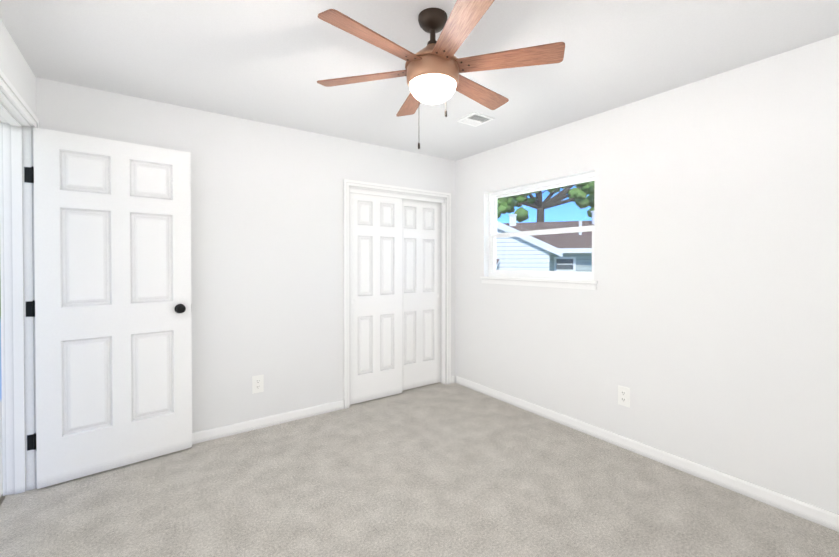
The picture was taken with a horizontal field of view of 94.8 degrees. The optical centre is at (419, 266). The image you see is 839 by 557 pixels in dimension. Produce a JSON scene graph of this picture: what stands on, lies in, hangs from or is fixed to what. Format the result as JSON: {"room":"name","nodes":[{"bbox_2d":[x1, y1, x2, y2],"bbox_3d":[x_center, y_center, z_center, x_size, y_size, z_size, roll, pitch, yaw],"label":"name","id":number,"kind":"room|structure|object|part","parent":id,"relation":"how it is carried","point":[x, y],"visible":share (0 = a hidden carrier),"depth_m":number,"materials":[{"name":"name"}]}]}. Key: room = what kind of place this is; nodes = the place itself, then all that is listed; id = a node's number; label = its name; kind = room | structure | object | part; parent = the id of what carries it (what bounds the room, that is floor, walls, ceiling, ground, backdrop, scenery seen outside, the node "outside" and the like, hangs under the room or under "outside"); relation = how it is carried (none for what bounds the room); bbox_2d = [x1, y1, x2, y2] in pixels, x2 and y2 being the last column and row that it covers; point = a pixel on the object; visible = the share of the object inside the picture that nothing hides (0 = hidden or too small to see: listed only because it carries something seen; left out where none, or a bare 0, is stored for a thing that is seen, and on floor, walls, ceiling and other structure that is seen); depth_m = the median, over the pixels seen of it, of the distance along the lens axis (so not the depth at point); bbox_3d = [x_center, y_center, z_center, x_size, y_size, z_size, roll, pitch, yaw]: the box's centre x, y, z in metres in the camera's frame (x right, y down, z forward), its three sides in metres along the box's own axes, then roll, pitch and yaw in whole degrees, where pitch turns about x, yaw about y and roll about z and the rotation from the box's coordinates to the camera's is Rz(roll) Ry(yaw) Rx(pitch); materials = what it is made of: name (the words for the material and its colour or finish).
{"room":"empty bedroom","nodes":[
{"label":"empty bedroom","id":0,"kind":"room"},
{"bbox_2d":[0,19,35,114],"bbox_3d":[-1.250,0.092,0.729,0.115,2.440,3.859,0,1,-35],"label":"wall","id":1,"kind":"structure","parent":0,"point":[16,70],"depth_m":1.99,"materials":[{"name":"paint"}]},
{"bbox_2d":[0,69,38,495],"bbox_3d":[-1.998,0.216,1.794,0.152,2.172,1.154,0,1,-35],"label":"trim","id":2,"kind":"structure","parent":1,"relation":"attached to","point":[19,120],"depth_m":2.20,"materials":[{"name":"paint"}]},
{"bbox_2d":[24,127,191,488],"bbox_3d":[-1.939,0.241,2.472,0.827,2.085,0.149,0,1,-40],"label":"entry door","id":3,"kind":"structure","parent":1,"relation":"in","point":[113,318],"depth_m":2.44,"materials":[{"name":"paint"}]},
{"bbox_3d":[-2.242,-0.533,2.216,0.042,0.097,0.043,0,1,-40],"label":"entry door hinge","id":4,"kind":"part","parent":3,"relation":"part of","materials":[{"name":"black metal"}]},
{"bbox_3d":[-2.242,0.242,2.223,0.042,0.097,0.043,0,1,-40],"label":"entry door hinge","id":5,"kind":"part","parent":3,"relation":"part of","materials":[{"name":"black metal"}]},
{"bbox_3d":[-2.242,1.017,2.231,0.042,0.097,0.043,0,1,-40],"label":"entry door hinge","id":6,"kind":"part","parent":3,"relation":"part of","materials":[{"name":"black metal"}]},
{"bbox_2d":[36,77,455,431],"bbox_3d":[-1.000,0.067,3.353,3.600,2.440,0.140,0,1,-35],"label":"wall","id":7,"kind":"structure","parent":0,"point":[267,250],"depth_m":3.07,"materials":[{"name":"paint"}]},
{"bbox_2d":[252,374,263,393],"bbox_3d":[-1.284,0.934,3.069,0.084,0.138,0.009,0,1,-35],"label":"electrical outlet","id":8,"kind":"object","parent":7,"relation":"attached to","point":[257,383],"visible":1,"depth_m":3.07,"materials":[{"name":"white plastic"}]},
{"bbox_2d":[192,375,454,443],"bbox_3d":[-0.955,1.246,3.301,3.320,0.082,0.014,0,1,-35],"label":"baseboard","id":9,"kind":"structure","parent":7,"relation":"attached to","point":[237,428],"depth_m":3.10,"materials":[{"name":"paint"}]},
{"bbox_2d":[349,192,401,404],"bbox_3d":[-0.421,0.275,3.719,0.582,1.992,0.032,0,1,-35],"label":"closet door","id":10,"kind":"structure","parent":7,"relation":"in","point":[375,226],"depth_m":3.70,"materials":[{"name":"paint"}]},
{"bbox_2d":[343,179,450,408],"bbox_3d":[-0.214,0.245,3.896,1.244,2.072,0.161,0,1,-35],"label":"trim","id":11,"kind":"structure","parent":7,"relation":"attached to","point":[369,188],"depth_m":3.92,"materials":[{"name":"paint"}]},
{"bbox_2d":[402,198,440,390],"bbox_3d":[-0.008,0.271,4.079,0.576,1.992,0.032,0,1,-35],"label":"closet door","id":12,"kind":"structure","parent":7,"relation":"in","point":[421,290],"depth_m":4.08,"materials":[{"name":"paint"}]},
{"bbox_2d":[0,382,838,556],"bbox_3d":[-0.736,1.359,2.102,4.625,0.120,5.490,0,1,-35],"label":"floor","id":13,"kind":"structure","parent":0,"point":[438,469],"depth_m":2.14,"materials":[{"name":"carpet"}]},
{"bbox_2d":[0,0,838,160],"bbox_3d":[-0.103,-1.201,2.070,3.600,0.120,4.749,0,1,-35],"label":"ceiling","id":14,"kind":"structure","parent":0,"point":[273,62],"depth_m":2.05,"materials":[{"name":"paint"}]},
{"bbox_2d":[317,0,564,148],"bbox_3d":[0.060,-0.838,1.761,1.126,0.600,1.089,0,1,-35],"label":"ceiling fan","id":15,"kind":"object","parent":14,"relation":"hanging from","point":[434,68],"visible":1,"depth_m":1.67,"materials":[{"name":"brown wood"}]},
{"label":"blade","id":16,"kind":"part","parent":15,"relation":"part of","materials":[{"name":"brown wood"}]},
{"bbox_3d":[-0.159,-0.898,1.540,0.507,0.006,0.114,-1,14,-45],"label":"blade","id":17,"kind":"part","parent":15,"relation":"part of","materials":[{"name":"brown wood"}]},
{"bbox_3d":[-0.021,-0.903,2.061,0.114,0.006,0.507,-14,4,-15],"label":"blade","id":18,"kind":"part","parent":15,"relation":"part of","materials":[{"name":"brown wood"}]},
{"bbox_3d":[0.142,-0.897,1.460,0.114,0.006,0.507,13,-3,-15],"label":"blade","id":19,"kind":"part","parent":15,"relation":"part of","materials":[{"name":"brown wood"}]},
{"bbox_3d":[0.280,-0.903,1.982,0.507,0.006,0.114,-1,-12,-45],"label":"blade","id":20,"kind":"part","parent":15,"relation":"part of","materials":[{"name":"brown wood"}]},
{"label":"blade","id":21,"kind":"part","parent":15,"relation":"part of","materials":[{"name":"brown wood"}]},
{"bbox_2d":[456,112,494,126],"bbox_3d":[0.434,-1.144,3.007,0.210,0.012,0.210,0,1,-35],"label":"ceiling vent","id":22,"kind":"object","parent":14,"relation":"in","point":[475,119],"visible":0.94,"depth_m":3.00,"materials":[{"name":"metal"}]},
{"bbox_2d":[455,34,838,513],"bbox_3d":[1.567,0.073,2.716,0.140,2.440,3.859,0,1,-35],"label":"wall","id":23,"kind":"structure","parent":0,"point":[701,322],"depth_m":2.38,"materials":[{"name":"paint"}]},
{"bbox_2d":[480,276,597,289],"bbox_3d":[1.007,0.137,3.427,0.087,0.068,1.235,0,1,-35],"label":"window sill","id":24,"kind":"structure","parent":23,"relation":"attached to","point":[571,284],"depth_m":3.29,"materials":[{"name":"paint"}]},
{"bbox_2d":[489,172,594,279],"bbox_3d":[1.075,-0.319,3.470,0.080,0.842,1.175,0,1,-35],"label":"window","id":25,"kind":"structure","parent":23,"relation":"in","point":[534,186],"depth_m":3.45,"materials":[{"name":"white plastic"}]},
{"bbox_3d":[1.058,-0.129,3.460,0.032,0.399,1.111,0,1,-35],"label":"window sash","id":26,"kind":"part","parent":25,"relation":"part of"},
{"bbox_3d":[1.088,-0.502,3.478,0.026,0.411,1.111,0,1,-35],"label":"window sash","id":27,"kind":"part","parent":25,"relation":"part of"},
{"bbox_2d":[618,385,629,407],"bbox_3d":[1.457,0.924,2.752,0.009,0.138,0.084,0,1,-35],"label":"electrical outlet","id":28,"kind":"object","parent":23,"relation":"attached to","point":[623,396],"visible":1,"depth_m":2.75,"materials":[{"name":"white plastic"}]},
{"bbox_2d":[455,375,838,531],"bbox_3d":[1.464,1.252,2.740,0.014,0.082,3.719,0,1,-35],"label":"baseboard","id":29,"kind":"structure","parent":23,"relation":"attached to","point":[809,512],"depth_m":2.44,"materials":[{"name":"paint"}]},
{"label":"outside","id":30,"kind":"structure","parent":0,"visible":0},
{"bbox_2d":[0,277,1,417],"bbox_3d":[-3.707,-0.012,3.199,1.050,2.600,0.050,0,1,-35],"label":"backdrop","id":31,"kind":"structure","parent":30,"point":[0,359],"depth_m":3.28,"materials":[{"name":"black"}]},
{"bbox_3d":[2.310,1.883,13.857,140.000,0.200,140.000,0,1,-35],"label":"ground","id":32,"kind":"structure","parent":30,"visible":0},
{"bbox_2d":[496,211,593,271],"bbox_3d":[4.547,-0.100,13.196,15.600,3.780,9.900,0,1,17],"label":"house","id":33,"kind":"structure","parent":32,"relation":"on","point":[538,263],"depth_m":11.41,"materials":[{"name":"grey"}]},
{"bbox_2d":[497,181,594,221],"bbox_3d":[6.441,-1.764,18.271,7.642,7.012,2.827,0,1,17],"label":"tree","id":34,"kind":"object","parent":32,"relation":"on","point":[512,201],"depth_m":18.25,"materials":[{"name":"green plant"}]},
{"bbox_2d":[575,181,593,217],"bbox_3d":[13.930,-3.343,25.149,8.146,10.038,9.460,0,1,-35],"label":"tree","id":35,"kind":"object","parent":32,"relation":"on","point":[588,211],"depth_m":26.09,"materials":[{"name":"green plant"}]}
]}

